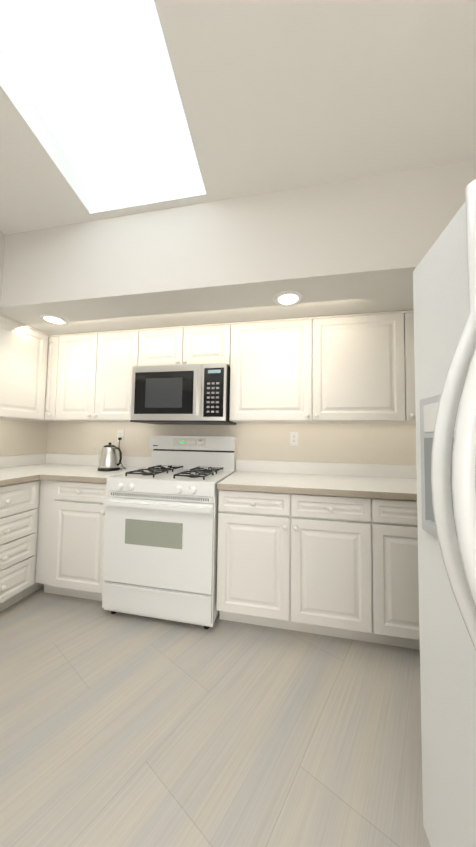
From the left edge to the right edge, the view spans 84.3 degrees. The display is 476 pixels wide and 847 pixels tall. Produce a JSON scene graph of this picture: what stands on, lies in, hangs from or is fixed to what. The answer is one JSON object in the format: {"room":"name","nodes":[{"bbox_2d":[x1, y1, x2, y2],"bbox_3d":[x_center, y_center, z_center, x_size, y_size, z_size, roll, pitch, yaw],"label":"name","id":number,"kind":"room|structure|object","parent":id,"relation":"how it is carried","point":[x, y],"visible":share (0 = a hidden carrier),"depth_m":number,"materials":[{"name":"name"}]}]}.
{"room":"kitchen","nodes":[
{"label":"kitchen","id":0,"kind":"room"},
{"bbox_2d":[0,230,5,306],"bbox_3d":[-1.071,-1.592,-0.318,3.228,1.356,4.090,0,-3,11],"label":"ceiling soffit","id":1,"kind":"structure","parent":0,"point":[2,242],"depth_m":1.84,"materials":[{"name":"white paint"}]},
{"bbox_2d":[0,419,47,455],"bbox_3d":[-2.165,-0.674,1.912,0.120,3.900,1.700,0,-3,11],"label":"wall","id":2,"kind":"structure","parent":0,"point":[20,437],"depth_m":2.45,"materials":[{"name":"beige paint"}]},
{"bbox_2d":[0,314,51,421],"bbox_3d":[-1.907,-0.426,2.053,0.332,0.758,0.607,0,-3,11],"label":"upper cabinet","id":3,"kind":"object","parent":2,"relation":"attached to","point":[23,348],"depth_m":2.12,"materials":[{"name":"white wood"}]},
{"bbox_2d":[0,586,430,846],"bbox_3d":[-2.820,1.228,0.102,8.410,0.100,5.700,0,-3,11],"label":"floor","id":4,"kind":"structure","parent":0,"point":[118,729],"depth_m":1.07,"materials":[{"name":"tile"}]},
{"bbox_2d":[0,480,39,611],"bbox_3d":[-1.831,0.838,1.756,0.612,0.876,0.490,0,-3,11],"label":"base cabinet","id":5,"kind":"object","parent":4,"relation":"on","point":[19,502],"depth_m":1.81,"materials":[{"name":"white wood"}]},
{"bbox_2d":[0,453,150,485],"bbox_3d":[-1.496,0.266,0.379,1.788,0.138,4.348,0,-3,11],"label":"countertop","id":6,"kind":"structure","parent":5,"relation":"on","point":[15,469],"depth_m":2.26,"materials":[{"name":"laminate"}]},
{"bbox_2d":[94,438,125,470],"bbox_3d":[-1.094,0.263,2.334,0.275,0.274,0.344,0,-3,11],"label":"kettle","id":7,"kind":"object","parent":6,"relation":"on","point":[109,459],"visible":1,"depth_m":2.20,"materials":[{"name":"silver metal"}]},
{"bbox_2d":[32,480,107,600],"bbox_3d":[-1.143,0.871,2.185,0.610,0.875,0.613,0,-3,11],"label":"base cabinet","id":8,"kind":"object","parent":4,"relation":"on","point":[70,525],"depth_m":1.89,"materials":[{"name":"white wood"}]},
{"bbox_2d":[56,455,140,460],"bbox_3d":[-1.105,0.363,2.191,0.543,0.138,0.634,0,-3,11],"label":"countertop","id":9,"kind":"structure","parent":8,"relation":"on","point":[82,457],"depth_m":2.58,"materials":[{"name":"laminate"}]},
{"bbox_2d":[102,435,235,628],"bbox_3d":[-0.468,0.702,2.009,0.770,1.215,0.693,0,-3,11],"label":"stove","id":10,"kind":"object","parent":4,"relation":"on","point":[160,540],"visible":1,"depth_m":1.71,"materials":[{"name":"white metal"}]},
{"bbox_2d":[216,490,291,629],"bbox_3d":[0.147,0.878,1.932,0.460,0.875,0.611,0,-3,11],"label":"base cabinet","id":11,"kind":"object","parent":4,"relation":"on","point":[254,551],"depth_m":1.64,"materials":[{"name":"white wood"}]},
{"bbox_2d":[292,494,375,642],"bbox_3d":[0.599,0.881,1.844,0.460,0.875,0.611,0,-3,11],"label":"base cabinet","id":12,"kind":"object","parent":4,"relation":"on","point":[341,567],"depth_m":1.55,"materials":[{"name":"white wood"}]},
{"bbox_2d":[376,498,419,649],"bbox_3d":[1.193,0.884,1.728,0.752,0.875,0.611,0,-3,11],"label":"base cabinet","id":13,"kind":"object","parent":4,"relation":"on","point":[397,578],"depth_m":1.48,"materials":[{"name":"white wood"}]},
{"bbox_2d":[217,460,416,500],"bbox_3d":[0.749,0.374,1.832,1.672,0.138,0.634,0,-3,11],"label":"countertop","id":14,"kind":"structure","parent":13,"relation":"on","point":[386,481],"depth_m":1.91,"materials":[{"name":"laminate"}]},
{"bbox_2d":[413,179,475,846],"bbox_3d":[0.808,0.367,0.293,0.912,1.750,0.890,0,-3,11],"label":"fridge","id":15,"kind":"object","parent":4,"relation":"on","point":[444,287],"visible":1,"depth_m":0.62,"materials":[{"name":"white painted metal"},{"name":"white plastic"}]},
{"bbox_2d":[46,422,415,469],"bbox_3d":[-0.137,-0.616,2.442,3.900,3.900,0.120,0,-3,11],"label":"wall","id":16,"kind":"structure","parent":0,"point":[391,444],"depth_m":2.25,"materials":[{"name":"beige paint"}]},
{"bbox_2d":[56,332,95,421],"bbox_3d":[-1.371,-0.398,2.439,0.390,0.758,0.332,0,-3,11],"label":"upper cabinet","id":17,"kind":"object","parent":16,"relation":"attached to","point":[76,360],"depth_m":2.28,"materials":[{"name":"white wood"}]},
{"bbox_2d":[96,329,139,421],"bbox_3d":[-0.988,-0.396,2.364,0.390,0.758,0.332,0,-3,11],"label":"upper cabinet","id":18,"kind":"object","parent":16,"relation":"attached to","point":[117,352],"depth_m":2.20,"materials":[{"name":"white wood"}]},
{"bbox_2d":[117,430,123,441],"bbox_3d":[-1.130,0.119,2.531,0.070,0.116,0.008,0,-3,11],"label":"electrical outlet","id":19,"kind":"object","parent":16,"relation":"attached to","point":[120,433],"visible":0.77,"depth_m":2.53,"materials":[{"name":"white plastic"}]},
{"bbox_2d":[140,326,183,365],"bbox_3d":[-0.605,-0.394,2.289,0.390,0.758,0.332,0,-3,11],"label":"upper cabinet","id":20,"kind":"object","parent":16,"relation":"attached to","point":[163,345],"depth_m":2.14,"materials":[{"name":"white wood"}]},
{"bbox_2d":[184,323,231,420],"bbox_3d":[-0.223,-0.392,2.215,0.390,0.758,0.332,0,-3,11],"label":"upper cabinet","id":21,"kind":"object","parent":16,"relation":"attached to","point":[207,343],"depth_m":2.06,"materials":[{"name":"white wood"}]},
{"bbox_2d":[130,363,235,424],"bbox_3d":[-0.428,-0.220,2.187,0.762,0.439,0.441,0,-3,11],"label":"microwave","id":22,"kind":"object","parent":21,"relation":"attached to","point":[191,394],"visible":1,"depth_m":2.00,"materials":[{"name":"grey"}]},
{"bbox_2d":[232,317,315,422],"bbox_3d":[0.268,-0.389,2.119,0.610,0.758,0.332,0,-3,11],"label":"upper cabinet","id":23,"kind":"object","parent":16,"relation":"attached to","point":[274,361],"depth_m":1.95,"materials":[{"name":"white wood"}]},
{"bbox_2d":[290,432,297,445],"bbox_3d":[0.473,0.128,2.218,0.070,0.116,0.008,0,-3,11],"label":"electrical outlet","id":24,"kind":"object","parent":16,"relation":"attached to","point":[293,438],"visible":1,"depth_m":2.21,"materials":[{"name":"white plastic"}]},
{"bbox_2d":[312,310,407,423],"bbox_3d":[0.867,-0.386,2.002,0.610,0.758,0.332,0,-3,11],"label":"upper cabinet","id":25,"kind":"object","parent":16,"relation":"attached to","point":[349,369],"depth_m":1.84,"materials":[{"name":"white wood"}]},
{"bbox_2d":[404,310,415,423],"bbox_3d":[1.388,-0.383,1.900,0.452,0.758,0.332,0,-3,11],"label":"upper cabinet","id":26,"kind":"object","parent":16,"relation":"attached to","point":[411,361],"depth_m":1.77,"materials":[{"name":"white wood"}]},
{"bbox_2d":[0,0,475,234],"bbox_3d":[-0.625,-1.903,-0.098,3.900,1.397,5.420,0,-3,11],"label":"ceiling","id":27,"kind":"structure","parent":0,"point":[112,108],"depth_m":1.20,"materials":[{"name":"white paint"}]},
{"bbox_2d":[0,159,475,334],"bbox_3d":[-0.220,-1.127,2.001,3.660,0.686,0.830,0,-3,11],"label":"ceiling soffit","id":28,"kind":"structure","parent":0,"point":[360,245],"depth_m":1.58,"materials":[{"name":"white paint"}]},
{"bbox_2d":[38,314,67,324],"bbox_3d":[-1.421,-0.797,2.028,0.190,0.007,0.190,0,-3,11],"label":"recessed light","id":29,"kind":"object","parent":28,"relation":"attached to","point":[53,319],"visible":1,"depth_m":2.02,"materials":[{"name":"white"}]},
{"bbox_2d":[273,290,303,306],"bbox_3d":[0.319,-0.788,1.669,0.190,0.007,0.190,0,-3,11],"label":"recessed light","id":30,"kind":"object","parent":28,"relation":"attached to","point":[287,298],"visible":1,"depth_m":1.66,"materials":[{"name":"white"}]}
]}

